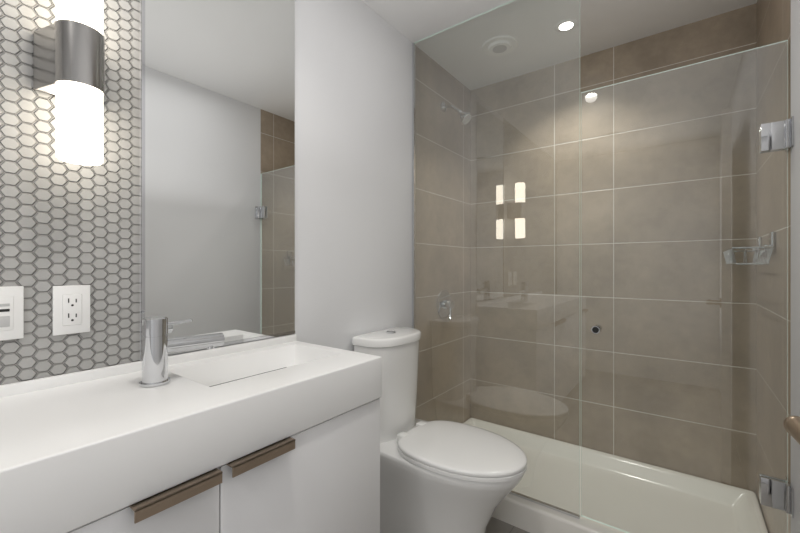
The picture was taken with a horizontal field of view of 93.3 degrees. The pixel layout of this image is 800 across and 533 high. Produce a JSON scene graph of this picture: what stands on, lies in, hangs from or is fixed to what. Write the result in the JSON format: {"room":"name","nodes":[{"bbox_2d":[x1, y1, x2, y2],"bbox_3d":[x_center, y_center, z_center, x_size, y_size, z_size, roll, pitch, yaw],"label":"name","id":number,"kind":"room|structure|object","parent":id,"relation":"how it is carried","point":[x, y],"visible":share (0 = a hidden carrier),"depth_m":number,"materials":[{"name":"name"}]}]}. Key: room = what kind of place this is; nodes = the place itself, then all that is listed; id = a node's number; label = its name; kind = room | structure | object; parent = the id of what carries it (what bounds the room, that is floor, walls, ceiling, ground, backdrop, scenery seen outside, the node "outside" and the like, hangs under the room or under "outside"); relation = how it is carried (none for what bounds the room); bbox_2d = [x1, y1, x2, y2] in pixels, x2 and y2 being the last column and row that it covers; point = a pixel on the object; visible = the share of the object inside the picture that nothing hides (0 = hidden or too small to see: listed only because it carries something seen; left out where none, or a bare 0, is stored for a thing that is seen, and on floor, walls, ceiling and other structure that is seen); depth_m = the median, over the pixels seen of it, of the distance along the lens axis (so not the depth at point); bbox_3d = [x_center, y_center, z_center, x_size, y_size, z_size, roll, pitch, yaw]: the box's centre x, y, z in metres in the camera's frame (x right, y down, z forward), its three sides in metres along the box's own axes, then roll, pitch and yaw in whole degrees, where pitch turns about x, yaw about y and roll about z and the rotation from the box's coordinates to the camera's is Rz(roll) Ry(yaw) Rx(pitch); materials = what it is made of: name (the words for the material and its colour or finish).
{"room":"bathroom","nodes":[
{"label":"bathroom","id":0,"kind":"room"},
{"bbox_2d":[0,0,470,422],"bbox_3d":[-0.665,-0.035,1.230,0.100,2.450,3.770,0,0,37],"label":"wall","id":1,"kind":"structure","parent":0,"point":[62,223],"depth_m":1.59,"materials":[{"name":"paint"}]},
{"bbox_2d":[0,286,23,340],"bbox_3d":[-0.888,0.105,0.841,0.008,0.120,0.072,0,0,37],"label":"light switch","id":2,"kind":"object","parent":1,"relation":"attached to","point":[11,297],"visible":1,"depth_m":0.85,"materials":[{"name":"white plastic"}]},
{"bbox_2d":[33,0,104,165],"bbox_3d":[-0.766,-0.482,0.897,0.137,0.473,0.132,0,0,37],"label":"sconce","id":3,"kind":"object","parent":1,"relation":"attached to","point":[68,53],"visible":1,"depth_m":0.85,"materials":[{"name":"silver metal"}]},
{"bbox_2d":[52,285,89,335],"bbox_3d":[-0.815,0.107,0.939,0.008,0.120,0.072,0,0,37],"label":"outlet","id":4,"kind":"object","parent":1,"relation":"attached to","point":[70,303],"visible":1,"depth_m":0.94,"materials":[{"name":"white plastic"}]},
{"bbox_2d":[140,0,294,359],"bbox_3d":[-0.569,-0.474,1.266,0.009,1.471,0.522,0,0,37],"label":"mirror","id":5,"kind":"object","parent":1,"relation":"attached to","point":[217,77],"visible":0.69,"depth_m":1.23,"materials":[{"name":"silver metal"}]},
{"bbox_2d":[437,290,453,319],"bbox_3d":[0.309,0.242,2.381,0.077,0.180,0.176,0,0,37],"label":"shower valve","id":6,"kind":"object","parent":1,"relation":"attached to","point":[445,305],"visible":1,"depth_m":2.37,"materials":[{"name":"silver metal"}]},
{"bbox_2d":[441,102,471,124],"bbox_3d":[0.352,-0.954,2.336,0.197,0.171,0.076,0,0,37],"label":"shower head","id":7,"kind":"object","parent":1,"relation":"attached to","point":[465,117],"visible":1,"depth_m":2.31},
{"bbox_2d":[486,517,529,532],"bbox_3d":[-0.025,1.220,0.750,1.700,0.060,3.970,0,0,37],"label":"floor","id":8,"kind":"structure","parent":0,"point":[494,525],"depth_m":1.72,"materials":[{"name":"tile"}]},
{"bbox_2d":[0,334,380,532],"bbox_3d":[-0.704,0.727,0.707,0.462,0.926,1.587,0,0,37],"label":"vanity","id":9,"kind":"object","parent":8,"relation":"on","point":[281,434],"visible":0.96,"depth_m":0.83,"materials":[{"name":"white"}]},
{"bbox_2d":[139,316,224,386],"bbox_3d":[-0.567,0.207,0.991,0.066,0.163,0.202,0,0,37],"label":"faucet","id":10,"kind":"object","parent":9,"relation":"on","point":[156,344],"visible":1,"depth_m":0.92,"materials":[{"name":"silver metal"}]},
{"bbox_2d":[352,327,526,532],"bbox_3d":[0.175,0.749,1.638,0.738,0.881,0.402,0,0,37],"label":"toilet","id":11,"kind":"object","parent":8,"relation":"on","point":[437,476],"visible":0.91,"depth_m":1.55,"materials":[{"name":"white ceramic"}]},
{"bbox_2d":[463,418,767,532],"bbox_3d":[0.874,1.133,1.949,1.496,0.115,0.768,0,0,37],"label":"shower","id":12,"kind":"object","parent":8,"relation":"on","point":[632,496],"visible":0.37,"depth_m":1.85,"materials":[{"name":"white ceramic"}]},
{"bbox_2d":[412,0,579,518],"bbox_3d":[0.421,-0.091,1.872,0.866,2.332,0.016,0,0,37],"label":"glass","id":13,"kind":"object","parent":12,"relation":"on","point":[512,492],"depth_m":2.12,"materials":[{"name":"clear glass"}]},
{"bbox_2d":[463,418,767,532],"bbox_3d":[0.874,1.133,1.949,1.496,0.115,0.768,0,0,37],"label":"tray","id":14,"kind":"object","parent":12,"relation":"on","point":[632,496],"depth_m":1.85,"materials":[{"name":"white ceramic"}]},
{"bbox_2d":[361,0,756,90],"bbox_3d":[-0.025,-1.290,0.750,1.700,0.060,3.970,0,0,37],"label":"ceiling","id":15,"kind":"structure","parent":0,"point":[602,24],"depth_m":1.97,"materials":[{"name":"paint"}]},
{"bbox_2d":[481,35,517,56],"bbox_3d":[0.570,-1.251,2.160,0.204,0.016,0.204,0,0,37],"label":"ceiling vent","id":16,"kind":"object","parent":15,"relation":"in","point":[502,45],"visible":1,"depth_m":2.13,"materials":[{"name":"white plastic"}]},
{"bbox_2d":[555,18,577,31],"bbox_3d":[0.868,-1.257,1.974,0.112,0.005,0.112,0,0,37],"label":"recessed light","id":17,"kind":"object","parent":15,"relation":"in","point":[565,25],"visible":1,"depth_m":1.97,"materials":[{"name":"white plastic"}]},
{"bbox_2d":[471,4,755,492],"bbox_3d":[1.136,-0.035,2.298,1.700,2.450,0.100,0,0,37],"label":"wall","id":18,"kind":"structure","parent":0,"point":[617,207],"depth_m":2.13,"materials":[{"name":"tile"}]},
{"bbox_2d":[756,0,799,532],"bbox_3d":[0.615,-0.035,0.270,0.100,2.450,3.770,0,0,37],"label":"wall","id":19,"kind":"structure","parent":0,"point":[773,17],"depth_m":1.39,"materials":[{"name":"tile"}]},
{"bbox_2d":[581,40,793,532],"bbox_3d":[1.022,0.161,1.421,0.627,1.801,0.096,0,0,37],"label":"shower door","id":20,"kind":"structure","parent":19,"relation":"attached to","point":[774,492],"depth_m":1.24,"materials":[{"name":"clear glass"}]},
{"bbox_2d":[722,232,774,264],"bbox_3d":[1.474,-0.070,1.607,0.129,0.125,0.428,0,0,37],"label":"shelf","id":21,"kind":"object","parent":19,"relation":"attached to","point":[729,254],"visible":1,"depth_m":1.51,"materials":[{"name":"silver metal"}]},
{"bbox_2d":[783,416,799,443],"bbox_3d":[0.343,0.159,0.149,0.109,2.038,0.900,0,0,33],"label":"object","id":22,"kind":"structure","parent":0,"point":[791,424],"depth_m":0.47,"materials":[{"name":"brown metal"}]}
]}

